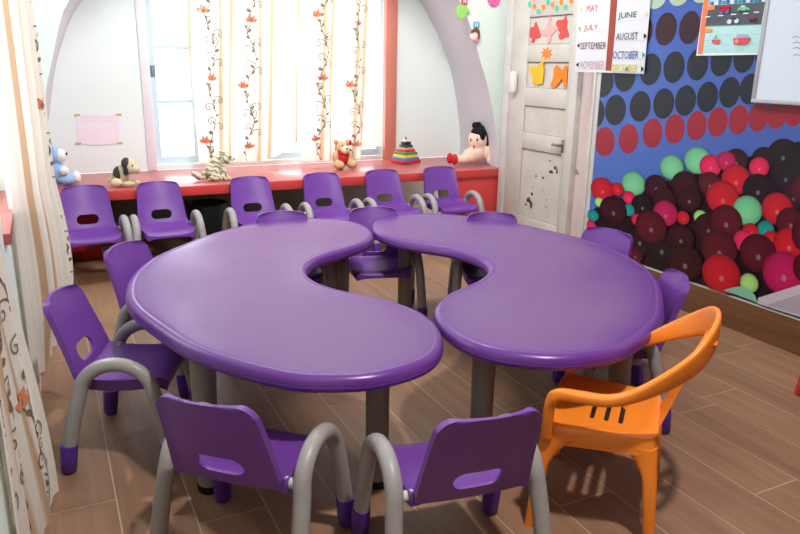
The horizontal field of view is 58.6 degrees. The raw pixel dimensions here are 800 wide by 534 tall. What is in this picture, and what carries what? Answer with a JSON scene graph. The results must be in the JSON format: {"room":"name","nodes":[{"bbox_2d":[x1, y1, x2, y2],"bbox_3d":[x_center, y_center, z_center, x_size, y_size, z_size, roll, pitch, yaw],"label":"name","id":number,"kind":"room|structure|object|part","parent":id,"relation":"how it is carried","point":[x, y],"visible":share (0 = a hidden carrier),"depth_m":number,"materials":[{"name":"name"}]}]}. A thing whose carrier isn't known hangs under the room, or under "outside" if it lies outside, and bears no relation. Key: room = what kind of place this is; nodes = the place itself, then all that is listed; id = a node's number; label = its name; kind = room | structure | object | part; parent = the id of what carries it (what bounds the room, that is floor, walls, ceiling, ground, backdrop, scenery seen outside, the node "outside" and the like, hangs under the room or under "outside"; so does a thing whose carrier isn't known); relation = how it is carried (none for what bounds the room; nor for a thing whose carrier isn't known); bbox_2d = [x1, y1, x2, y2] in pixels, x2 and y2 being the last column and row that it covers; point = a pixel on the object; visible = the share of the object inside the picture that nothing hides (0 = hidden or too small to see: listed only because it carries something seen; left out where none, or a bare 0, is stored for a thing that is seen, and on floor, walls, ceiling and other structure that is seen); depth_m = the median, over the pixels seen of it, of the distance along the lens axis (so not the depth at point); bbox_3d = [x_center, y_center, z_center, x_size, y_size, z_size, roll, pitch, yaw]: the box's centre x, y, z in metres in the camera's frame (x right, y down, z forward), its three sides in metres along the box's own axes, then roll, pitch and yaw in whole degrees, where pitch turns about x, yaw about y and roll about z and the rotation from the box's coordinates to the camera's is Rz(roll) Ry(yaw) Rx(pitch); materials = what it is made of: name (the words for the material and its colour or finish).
{"room":"kindergarten classroom","nodes":[
{"label":"kindergarten classroom","id":0,"kind":"room"},
{"bbox_2d":[0,151,26,533],"bbox_3d":[-1.109,-0.846,1.553,0.180,3.300,7.280,-7,18,-25],"label":"wall","id":1,"kind":"structure","parent":0,"point":[8,251],"depth_m":2.35,"materials":[{"name":"white paint"}]},
{"bbox_2d":[0,191,13,244],"bbox_3d":[-1.507,-0.185,2.576,0.200,0.036,0.860,-7,18,-25],"label":"trim","id":2,"kind":"structure","parent":1,"relation":"attached to","point":[6,214],"depth_m":2.45,"materials":[{"name":"red paint"}]},
{"bbox_2d":[48,0,459,225],"bbox_3d":[-0.991,-1.932,5.370,3.530,3.300,0.180,-7,18,-25],"label":"wall","id":3,"kind":"structure","parent":0,"point":[97,70],"depth_m":5.11,"materials":[{"name":"white paint"}]},
{"bbox_2d":[74,114,122,144],"bbox_3d":[-2.111,-0.963,4.996,0.319,0.215,0.005,-7,18,-25],"label":"notice","id":4,"kind":"object","parent":3,"relation":"attached to","point":[92,129],"visible":1,"depth_m":5.00,"materials":[{"name":"pink paper"}]},
{"bbox_2d":[135,0,157,170],"bbox_3d":[-1.796,-1.477,5.003,0.065,1.600,0.012,-7,18,-25],"label":"trim","id":5,"kind":"structure","parent":3,"relation":"attached to","point":[139,4],"depth_m":5.05,"materials":[{"name":"white"}]},
{"bbox_2d":[145,0,382,163],"bbox_3d":[-0.976,-1.579,5.472,1.845,1.494,0.056,-7,18,-25],"label":"window","id":6,"kind":"structure","parent":3,"relation":"in","point":[377,150],"depth_m":5.24,"materials":[{"name":"white"}]},
{"bbox_2d":[45,0,497,166],"bbox_3d":[-0.779,-1.631,5.056,3.318,1.900,0.740,-7,18,-25],"label":"arch","id":7,"kind":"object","parent":3,"relation":"attached to","point":[473,99],"depth_m":5.66,"materials":[{"name":"grey"}]},
{"bbox_2d":[141,205,440,238],"bbox_3d":[-1.041,-0.356,5.694,3.380,0.090,0.015,-7,18,-25],"label":"baseboard","id":8,"kind":"structure","parent":3,"relation":"attached to","point":[414,206],"depth_m":6.24,"materials":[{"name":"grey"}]},
{"bbox_2d":[382,0,397,159],"bbox_3d":[-0.081,-1.675,5.801,0.102,1.600,0.050,-7,18,-25],"label":"trim","id":9,"kind":"structure","parent":3,"relation":"attached to","point":[390,6],"depth_m":5.81,"materials":[{"name":"red paint"}]},
{"bbox_3d":[-0.835,-2.273,5.191,1.630,0.024,0.132,-7,18,-25],"label":"curtain rod","id":10,"kind":"object","parent":3,"relation":"attached to","visible":0},
{"bbox_2d":[186,0,298,162],"bbox_3d":[-1.127,-1.500,5.203,0.802,1.455,0.068,-7,18,-25],"label":"curtain","id":11,"kind":"object","parent":10,"relation":"hanging from","point":[243,53],"visible":0.98,"depth_m":5.24,"materials":[{"name":"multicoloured fabric"}]},
{"bbox_2d":[297,0,382,160],"bbox_3d":[-0.446,-1.571,5.515,0.687,1.471,0.077,-7,18,-25],"label":"curtain","id":12,"kind":"object","parent":10,"relation":"hanging from","point":[340,77],"visible":0.98,"depth_m":5.53,"materials":[{"name":"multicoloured fabric"}]},
{"bbox_2d":[33,0,507,166],"bbox_3d":[-0.698,-1.959,4.571,3.380,2.800,0.001,-7,18,-25],"label":"wall","id":13,"kind":"structure","parent":0,"point":[490,46],"depth_m":5.31,"materials":[{"name":"white paint"}]},
{"bbox_2d":[456,0,469,18],"bbox_3d":[0.458,-1.874,5.175,0.110,0.145,0.019,-7,18,-25],"label":"wall ornament","id":14,"kind":"object","parent":13,"relation":"attached to","point":[462,10],"visible":1,"depth_m":5.17,"materials":[{"name":"plastic"}]},
{"bbox_2d":[470,22,479,41],"bbox_3d":[0.552,-1.734,5.262,0.078,0.145,0.027,-7,18,-25],"label":"wall ornament","id":15,"kind":"object","parent":13,"relation":"attached to","point":[475,33],"visible":1,"depth_m":5.26,"materials":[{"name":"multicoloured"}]},
{"bbox_2d":[487,0,499,6],"bbox_3d":[0.695,-1.981,5.270,0.112,0.112,0.011,-7,18,-25],"label":"paper flower","id":16,"kind":"object","parent":13,"relation":"attached to","point":[494,3],"visible":1,"depth_m":5.27,"materials":[{"name":"pink paper"}]},
{"bbox_2d":[37,237,799,533],"bbox_3d":[0.439,0.616,2.716,3.480,0.100,7.380,-7,18,-25],"label":"floor","id":17,"kind":"structure","parent":0,"point":[730,458],"depth_m":2.45,"materials":[{"name":"brown wood"}]},
{"bbox_2d":[71,214,101,260],"bbox_3d":[-2.095,-0.241,4.732,0.180,0.360,0.180,-7,18,-25],"label":"toy box","id":18,"kind":"object","parent":17,"relation":"on","point":[88,252],"visible":0.42,"depth_m":4.67,"materials":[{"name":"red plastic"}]},
{"bbox_2d":[60,185,132,247],"bbox_3d":[-1.823,-0.185,4.218,0.451,0.543,0.429,-8,18,-28],"label":"chair","id":19,"kind":"object","parent":17,"relation":"on","point":[76,200],"visible":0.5,"depth_m":4.28,"materials":[{"name":"purple plastic"}]},
{"bbox_3d":[-1.894,-0.358,4.306,0.294,0.260,0.128,-8,18,-28],"label":"backrest","id":20,"kind":"part","parent":19,"relation":"part of","materials":[{"name":"purple plastic"}]},
{"bbox_3d":[-1.806,-0.185,4.185,0.308,0.068,0.277,-8,18,-28],"label":"seat","id":21,"kind":"part","parent":19,"relation":"part of","materials":[{"name":"purple plastic"}]},
{"bbox_2d":[43,284,191,473],"bbox_3d":[-0.932,0.343,2.418,0.429,0.543,0.451,0,16,-3],"label":"chair","id":22,"kind":"object","parent":17,"relation":"on","point":[110,367],"visible":0.79,"depth_m":2.32,"materials":[{"name":"purple plastic"}]},
{"bbox_3d":[-1.080,0.207,2.371,0.128,0.260,0.294,0,16,-3],"label":"backrest","id":23,"kind":"part","parent":22,"relation":"part of","materials":[{"name":"purple plastic"}]},
{"bbox_3d":[-0.896,0.334,2.418,0.277,0.068,0.308,0,16,-3],"label":"seat","id":24,"kind":"part","parent":22,"relation":"part of","materials":[{"name":"purple plastic"}]},
{"bbox_2d":[103,240,188,397],"bbox_3d":[-0.970,0.184,2.976,0.429,0.543,0.451,5,16,15],"label":"chair","id":25,"kind":"object","parent":17,"relation":"on","point":[122,260],"visible":0.26,"depth_m":2.90,"materials":[{"name":"purple plastic"}]},
{"bbox_3d":[-1.112,0.034,2.976,0.128,0.260,0.294,5,16,15],"label":"backrest","id":26,"kind":"part","parent":25,"relation":"part of","materials":[{"name":"purple plastic"}]},
{"bbox_2d":[129,181,206,241],"bbox_3d":[-1.444,-0.230,4.399,0.451,0.543,0.429,-7,18,-26],"label":"chair","id":27,"kind":"object","parent":17,"relation":"on","point":[151,195],"visible":0.74,"depth_m":4.45,"materials":[{"name":"purple plastic"}]},
{"bbox_3d":[-1.511,-0.404,4.489,0.294,0.260,0.128,-7,18,-26],"label":"backrest","id":28,"kind":"part","parent":27,"relation":"part of","materials":[{"name":"purple plastic"}]},
{"bbox_3d":[-1.427,-0.230,4.366,0.308,0.068,0.277,-7,18,-26],"label":"seat","id":29,"kind":"part","parent":27,"relation":"part of","materials":[{"name":"purple plastic"}]},
{"bbox_2d":[185,199,227,238],"bbox_3d":[-1.360,-0.298,5.045,0.292,0.323,0.292,-7,18,-25],"label":"tub","id":30,"kind":"object","parent":17,"relation":"on","point":[211,210],"visible":0.59,"depth_m":4.94,"materials":[{"name":"black plastic"}]},
{"bbox_2d":[149,393,353,533],"bbox_3d":[-0.395,0.512,1.857,0.451,0.543,0.429,6,17,16],"label":"chair","id":31,"kind":"object","parent":17,"relation":"on","point":[226,445],"visible":1,"depth_m":1.72,"materials":[{"name":"purple plastic"}]},
{"bbox_3d":[-0.436,0.415,1.679,0.294,0.260,0.128,6,17,16],"label":"backrest","id":32,"kind":"part","parent":31,"relation":"part of","materials":[{"name":"purple plastic"}]},
{"bbox_3d":[-0.384,0.493,1.888,0.308,0.068,0.277,6,17,16],"label":"seat","id":33,"kind":"part","parent":31,"relation":"part of","materials":[{"name":"purple plastic"}]},
{"bbox_2d":[222,176,292,230],"bbox_3d":[-0.925,-0.292,4.647,0.451,0.543,0.429,-7,18,-25],"label":"chair","id":34,"kind":"object","parent":17,"relation":"on","point":[244,189],"visible":0.52,"depth_m":4.72,"materials":[{"name":"purple plastic"}]},
{"bbox_3d":[-0.909,-0.292,4.613,0.308,0.068,0.277,-7,18,-25],"label":"seat","id":35,"kind":"part","parent":34,"relation":"part of","materials":[{"name":"purple plastic"}]},
{"bbox_3d":[-0.989,-0.466,4.738,0.294,0.260,0.128,-7,18,-25],"label":"backrest","id":36,"kind":"part","parent":34,"relation":"part of","materials":[{"name":"purple plastic"}]},
{"bbox_2d":[57,157,498,215],"bbox_3d":[-0.831,-0.465,5.342,3.480,0.500,0.790,-7,18,-25],"label":"counter","id":37,"kind":"object","parent":17,"relation":"on","point":[482,178],"visible":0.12,"depth_m":5.29,"materials":[{"name":"red paint"}]},
{"bbox_2d":[51,143,80,184],"bbox_3d":[-2.136,-0.654,4.513,0.201,0.265,0.140,-6,17,-22],"label":"teddy bear","id":38,"kind":"object","parent":37,"relation":"on","point":[62,175],"visible":0.79,"depth_m":4.48},
{"bbox_2d":[107,157,139,186],"bbox_3d":[-1.749,-0.604,4.511,0.219,0.184,0.124,-1,16,-6],"label":"figurine","id":39,"kind":"object","parent":37,"relation":"on","point":[120,175],"visible":0.99,"depth_m":4.48,"materials":[{"name":"grey"}]},
{"bbox_2d":[191,149,234,180],"bbox_3d":[-1.255,-0.678,4.788,0.280,0.210,0.128,-10,19,-34],"label":"figurine","id":40,"kind":"object","parent":37,"relation":"on","point":[216,170],"visible":1,"depth_m":4.77,"materials":[{"name":"beige fabric"}]},
{"bbox_2d":[332,139,356,168],"bbox_3d":[-0.429,-0.857,5.413,0.185,0.220,0.158,-11,20,-37],"label":"teddy bear","id":41,"kind":"object","parent":37,"relation":"on","point":[342,155],"visible":1,"depth_m":5.38},
{"bbox_2d":[390,137,420,163],"bbox_3d":[0.047,-0.956,5.804,0.178,0.210,0.178,-12,21,-39],"label":"stacking toy","id":42,"kind":"object","parent":37,"relation":"on","point":[405,153],"visible":1,"depth_m":5.77,"materials":[{"name":"multicoloured plastic"}]},
{"bbox_2d":[447,122,489,164],"bbox_3d":[0.568,-0.997,5.759,0.388,0.338,0.184,-7,18,-25],"label":"doll","id":43,"kind":"object","parent":37,"relation":"on","point":[478,142],"visible":0.95,"depth_m":5.73,"materials":[{"name":"beige fabric"}]},
{"bbox_3d":[0.583,-0.502,5.669,0.455,0.438,0.095,-7,18,-25],"label":"panel","id":44,"kind":"part","parent":37,"relation":"part of","materials":[{"name":"red paint"}]},
{"bbox_2d":[125,218,442,494],"bbox_3d":[-0.512,0.260,2.814,1.022,0.500,2.002,-2,16,-11],"label":"table","id":45,"kind":"object","parent":17,"relation":"on","point":[241,302],"visible":0.97,"depth_m":2.26,"materials":[{"name":"purple plastic"}]},
{"bbox_3d":[-0.587,0.465,2.158,0.092,0.440,0.092,-2,16,-11],"label":"leg","id":46,"kind":"part","parent":45,"relation":"part of","materials":[{"name":"grey metal"}]},
{"bbox_3d":[-0.344,0.062,3.587,0.092,0.440,0.092,-2,16,-11],"label":"leg","id":47,"kind":"part","parent":45,"relation":"part of","materials":[{"name":"grey"}]},
{"bbox_3d":[-0.070,0.462,2.199,0.092,0.440,0.092,-2,16,-11],"label":"leg","id":48,"kind":"part","parent":45,"relation":"part of","materials":[{"name":"grey metal"}]},
{"bbox_2d":[256,210,336,288],"bbox_3d":[-0.559,0.027,3.551,0.451,0.543,0.429,-4,17,-16],"label":"chair","id":49,"kind":"object","parent":17,"relation":"on","point":[317,275],"visible":0.2,"depth_m":3.62,"materials":[{"name":"purple plastic"}]},
{"bbox_3d":[-0.599,-0.150,3.651,0.294,0.260,0.128,-4,17,-16],"label":"backrest","id":50,"kind":"part","parent":49,"relation":"part of","materials":[{"name":"purple plastic"}]},
{"bbox_3d":[-0.549,0.027,3.515,0.308,0.068,0.277,-4,17,-16],"label":"seat","id":51,"kind":"part","parent":49,"relation":"part of","materials":[{"name":"purple plastic"}]},
{"bbox_2d":[297,172,371,250],"bbox_3d":[-0.476,-0.345,4.861,0.451,0.543,0.429,-7,18,-25],"label":"chair","id":52,"kind":"object","parent":17,"relation":"on","point":[316,185],"visible":0.58,"depth_m":4.93,"materials":[{"name":"purple plastic"}]},
{"bbox_3d":[-0.538,-0.520,4.952,0.294,0.260,0.128,-7,18,-25],"label":"backrest","id":53,"kind":"part","parent":52,"relation":"part of","materials":[{"name":"purple plastic"}]},
{"bbox_3d":[-0.460,-0.345,4.827,0.308,0.068,0.277,-7,18,-25],"label":"seat","id":54,"kind":"part","parent":52,"relation":"part of","materials":[{"name":"purple plastic"}]},
{"bbox_2d":[339,206,427,316],"bbox_3d":[-0.113,-0.005,3.688,0.451,0.543,0.429,-2,16,-10],"label":"chair","id":55,"kind":"object","parent":17,"relation":"on","point":[366,264],"visible":0.6,"depth_m":3.64,"materials":[{"name":"purple plastic"}]},
{"bbox_3d":[-0.138,-0.182,3.792,0.294,0.260,0.128,-2,16,-10],"label":"backrest","id":56,"kind":"part","parent":55,"relation":"part of","materials":[{"name":"purple plastic"}]},
{"bbox_3d":[-0.106,-0.004,3.651,0.308,0.068,0.277,-2,16,-10],"label":"seat","id":57,"kind":"part","parent":55,"relation":"part of","materials":[{"name":"purple plastic"}]},
{"bbox_2d":[362,169,427,250],"bbox_3d":[-0.059,-0.395,5.060,0.451,0.543,0.429,-7,18,-25],"label":"chair","id":58,"kind":"object","parent":17,"relation":"on","point":[377,181],"visible":0.61,"depth_m":5.13,"materials":[{"name":"purple plastic"}]},
{"bbox_3d":[-0.123,-0.569,5.151,0.294,0.260,0.128,-7,18,-25],"label":"backrest","id":59,"kind":"part","parent":58,"relation":"part of","materials":[{"name":"purple plastic"}]},
{"bbox_3d":[-0.043,-0.395,5.026,0.308,0.068,0.277,-7,18,-25],"label":"seat","id":60,"kind":"part","parent":58,"relation":"part of","materials":[{"name":"purple plastic"}]},
{"bbox_2d":[351,407,551,533],"bbox_3d":[0.141,0.533,1.815,0.451,0.543,0.429,-4,17,-18],"label":"chair","id":61,"kind":"object","parent":17,"relation":"on","point":[488,456],"visible":1,"depth_m":1.68,"materials":[{"name":"purple plastic"}]},
{"bbox_3d":[0.130,0.514,1.845,0.308,0.068,0.277,-4,17,-18],"label":"seat","id":62,"kind":"part","parent":61,"relation":"part of","materials":[{"name":"purple plastic"}]},
{"bbox_3d":[0.190,0.437,1.639,0.294,0.260,0.128,-4,17,-18],"label":"backrest","id":63,"kind":"part","parent":61,"relation":"part of","materials":[{"name":"purple plastic"}]},
{"bbox_2d":[418,166,484,215],"bbox_3d":[0.361,-0.444,5.257,0.451,0.543,0.429,-6,17,-24],"label":"chair","id":64,"kind":"object","parent":17,"relation":"on","point":[435,178],"visible":0.75,"depth_m":5.31,"materials":[{"name":"purple plastic"}]},
{"bbox_3d":[0.301,-0.619,5.349,0.294,0.260,0.128,-6,17,-24],"label":"backrest","id":65,"kind":"part","parent":64,"relation":"part of","materials":[{"name":"purple plastic"}]},
{"bbox_3d":[0.376,-0.444,5.223,0.308,0.068,0.277,-6,17,-24],"label":"seat","id":66,"kind":"part","parent":64,"relation":"part of","materials":[{"name":"purple plastic"}]},
{"bbox_2d":[447,212,516,294],"bbox_3d":[0.469,0.030,3.599,0.451,0.543,0.429,1,16,1],"label":"chair","id":67,"kind":"object","parent":17,"relation":"on","point":[471,273],"visible":0.23,"depth_m":3.63,"materials":[{"name":"purple plastic"}]},
{"bbox_3d":[0.469,0.031,3.562,0.308,0.068,0.277,1,16,1],"label":"seat","id":68,"kind":"part","parent":67,"relation":"part of","materials":[{"name":"purple plastic"}]},
{"bbox_3d":[0.475,-0.147,3.705,0.294,0.260,0.128,1,16,1],"label":"backrest","id":69,"kind":"part","parent":67,"relation":"part of","materials":[{"name":"purple plastic"}]},
{"bbox_2d":[371,214,663,423],"bbox_3d":[0.489,0.210,3.049,1.022,0.500,2.002,-2,16,-11],"label":"table","id":70,"kind":"object","parent":17,"relation":"on","point":[546,300],"visible":0.91,"depth_m":2.49,"materials":[{"name":"purple plastic"}]},
{"bbox_3d":[0.026,0.050,3.650,0.092,0.440,0.092,-2,16,-11],"label":"leg","id":71,"kind":"part","parent":70,"relation":"part of","materials":[{"name":"grey metal"}]},
{"bbox_3d":[0.263,0.441,2.294,0.092,0.440,0.092,-2,16,-11],"label":"leg","id":72,"kind":"part","parent":70,"relation":"part of","materials":[{"name":"grey metal"}]},
{"bbox_3d":[0.744,0.408,2.436,0.092,0.440,0.092,-2,16,-11],"label":"leg","id":73,"kind":"part","parent":70,"relation":"part of","materials":[{"name":"grey metal"}]},
{"bbox_2d":[581,227,632,370],"bbox_3d":[0.844,0.117,3.317,0.429,0.543,0.451,-13,21,-40],"label":"chair","id":74,"kind":"object","parent":17,"relation":"on","point":[617,240],"visible":0.11,"depth_m":3.37,"materials":[{"name":"purple plastic"}]},
{"bbox_3d":[0.959,-0.045,3.375,0.128,0.260,0.294,-13,21,-40],"label":"backrest","id":75,"kind":"part","parent":74,"relation":"part of","materials":[{"name":"purple plastic"}]},
{"bbox_2d":[552,269,689,433],"bbox_3d":[0.844,0.283,2.733,0.429,0.543,0.451,2,16,4],"label":"chair","id":76,"kind":"object","parent":17,"relation":"on","point":[675,285],"visible":0.28,"depth_m":2.61,"materials":[{"name":"purple plastic"}]},
{"bbox_3d":[0.808,0.272,2.733,0.277,0.068,0.308,2,16,4],"label":"seat","id":77,"kind":"part","parent":76,"relation":"part of","materials":[{"name":"purple plastic"}]},
{"bbox_3d":[0.996,0.152,2.684,0.128,0.260,0.294,2,16,4],"label":"backrest","id":78,"kind":"part","parent":76,"relation":"part of","materials":[{"name":"purple plastic"}]},
{"bbox_2d":[524,306,721,533],"bbox_3d":[0.658,0.407,2.100,0.454,0.647,0.471,7,17,21],"label":"armchair","id":79,"kind":"object","parent":17,"relation":"on","point":[566,421],"visible":0.85,"depth_m":1.97,"materials":[{"name":"orange plastic"}]},
{"bbox_3d":[0.451,0.601,2.072,0.134,0.283,0.153,7,17,21],"label":"leg","id":80,"kind":"part","parent":79,"relation":"part of","materials":[{"name":"orange plastic"}]},
{"bbox_3d":[0.611,0.433,2.127,0.320,0.053,0.403,7,17,21],"label":"seat","id":81,"kind":"part","parent":79,"relation":"part of","materials":[{"name":"orange plastic"}]},
{"bbox_3d":[0.671,0.272,2.057,0.430,0.364,0.471,7,17,21],"label":"arm rail","id":82,"kind":"part","parent":79,"relation":"part of","materials":[{"name":"orange plastic"}]},
{"bbox_3d":[0.756,0.559,2.238,0.134,0.283,0.153,7,17,21],"label":"leg","id":83,"kind":"part","parent":79,"relation":"part of","materials":[{"name":"orange plastic"}]},
{"bbox_3d":[0.666,0.620,2.020,0.134,0.283,0.153,7,17,21],"label":"leg","id":84,"kind":"part","parent":79,"relation":"part of","materials":[{"name":"orange plastic"}]},
{"bbox_2d":[794,375,799,395],"bbox_3d":[1.836,0.289,2.582,0.444,0.647,0.568,1,16,1],"label":"armchair","id":85,"kind":"object","parent":17,"relation":"on","point":[797,388],"visible":1,"depth_m":2.91,"materials":[{"name":"red"}]},
{"bbox_2d":[570,72,792,315],"bbox_3d":[2.177,-1.097,2.627,0.270,3.300,6.360,-7,18,-25],"label":"wall","id":86,"kind":"structure","parent":0,"point":[588,77],"depth_m":4.79,"materials":[{"name":"white paint"}]},
{"bbox_2d":[496,0,583,234],"bbox_3d":[0.979,-1.197,5.096,0.086,2.100,0.860,-7,18,-25],"label":"door","id":87,"kind":"structure","parent":86,"relation":"in","point":[539,133],"depth_m":5.13,"materials":[{"name":"paint"}]},
{"bbox_2d":[530,22,540,42],"bbox_3d":[0.954,-1.669,5.075,0.002,0.145,0.167,-7,18,-25],"label":"fish","id":88,"kind":"object","parent":87,"relation":"attached to","point":[534,31],"visible":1,"depth_m":5.07},
{"bbox_2d":[529,58,544,83],"bbox_3d":[0.974,-1.396,5.074,0.002,0.188,0.191,-7,18,-25],"label":"vase","id":89,"kind":"object","parent":87,"relation":"attached to","point":[537,73],"visible":1,"depth_m":5.07,"materials":[{"name":"yellow paper"}]},
{"bbox_2d":[540,47,552,59],"bbox_3d":[1.018,-1.484,4.957,0.002,0.094,0.153,-7,18,-25],"label":"paper flower","id":90,"kind":"object","parent":87,"relation":"attached to","point":[546,53],"visible":1,"depth_m":4.96,"materials":[{"name":"orange paper"}]},
{"bbox_3d":[1.028,-1.034,5.080,0.002,1.431,0.472,-7,18,-25],"label":"panel moulding","id":91,"kind":"part","parent":87,"relation":"part of","materials":[{"name":"beige wood"}]},
{"bbox_2d":[540,16,556,43],"bbox_3d":[1.025,-1.636,4.927,0.002,0.183,0.189,-7,18,-25],"label":"star","id":92,"kind":"object","parent":87,"relation":"attached to","point":[549,30],"visible":1,"depth_m":4.92,"materials":[{"name":"pink paper"}]},
{"bbox_3d":[1.086,-0.835,4.920,0.051,0.090,0.080,-7,18,-25],"label":"handle","id":93,"kind":"part","parent":87,"relation":"part of","materials":[{"name":"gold metal"}]},
{"bbox_2d":[550,65,567,87],"bbox_3d":[1.085,-1.298,4.867,0.002,0.156,0.179,-7,18,-25],"label":"cutout","id":94,"kind":"object","parent":87,"relation":"attached to","point":[558,74],"visible":1,"depth_m":4.86,"materials":[{"name":"orange paper"}]},
{"bbox_2d":[556,15,568,38],"bbox_3d":[1.093,-1.611,4.796,0.002,0.156,0.147,-7,18,-25],"label":"cutout","id":95,"kind":"object","parent":87,"relation":"attached to","point":[561,24],"visible":1,"depth_m":4.79,"materials":[{"name":"red"}]},
{"bbox_2d":[580,72,601,237],"bbox_3d":[1.213,-1.084,4.348,0.050,2.300,0.057,-7,18,-25],"label":"trim","id":96,"kind":"structure","parent":86,"relation":"attached to","point":[597,75],"depth_m":4.44,"materials":[{"name":"white paint"}]},
{"bbox_2d":[575,0,650,73],"bbox_3d":[1.227,-1.527,4.146,0.008,0.771,0.641,-7,18,-25],"label":"chart","id":97,"kind":"object","parent":86,"relation":"attached to","point":[612,35],"visible":1,"depth_m":4.17,"materials":[{"name":"paper"}]},
{"bbox_2d":[587,0,799,317],"bbox_3d":[1.894,-0.647,2.989,0.022,1.872,3.105,-7,18,-25],"label":"mural","id":98,"kind":"object","parent":86,"relation":"attached to","point":[703,178],"visible":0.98,"depth_m":3.70},
{"bbox_2d":[641,264,799,320],"bbox_3d":[2.310,0.505,2.416,0.014,0.008,5.070,-7,18,-25],"label":"trim","id":99,"kind":"structure","parent":86,"relation":"attached to","point":[647,267],"depth_m":3.58,"materials":[{"name":"white paint"}]},
{"bbox_2d":[648,269,799,355],"bbox_3d":[2.309,0.588,2.440,0.012,0.165,5.070,-7,18,-25],"label":"baseboard","id":100,"kind":"structure","parent":86,"relation":"attached to","point":[780,331],"depth_m":3.54,"materials":[{"name":"brown wood"}]},
{"bbox_2d":[696,0,765,55],"bbox_3d":[1.597,-1.244,3.433,0.015,0.433,0.366,-7,18,-25],"label":"poster","id":101,"kind":"object","parent":86,"relation":"attached to","point":[727,27],"visible":0.99,"depth_m":3.45,"materials":[{"name":"paper"}]},
{"bbox_2d":[751,0,799,105],"bbox_3d":[1.944,-1.067,2.725,0.026,0.920,1.220,-7,18,-25],"label":"whiteboard","id":102,"kind":"object","parent":86,"relation":"attached to","point":[777,71],"visible":1,"depth_m":3.22,"materials":[{"name":"white"}]},
{"bbox_3d":[-1.189,-1.303,1.912,0.082,0.024,2.000,-7,18,-25],"label":"curtain rod","id":103,"kind":"object","parent":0,"visible":0},
{"bbox_2d":[0,245,58,533],"bbox_3d":[-0.880,-0.183,1.502,0.061,1.850,0.554,-5,17,-19],"label":"curtain","id":104,"kind":"object","parent":103,"relation":"hanging from","point":[29,468],"visible":1,"depth_m":1.72,"materials":[{"name":"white fabric"}]},
{"bbox_2d":[0,0,73,383],"bbox_3d":[-1.440,-0.542,2.750,0.119,1.900,0.582,-3,16,-15],"label":"curtain","id":105,"kind":"object","parent":103,"relation":"hanging from","point":[41,239],"visible":0.87,"depth_m":2.75,"materials":[{"name":"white fabric"}]}
]}

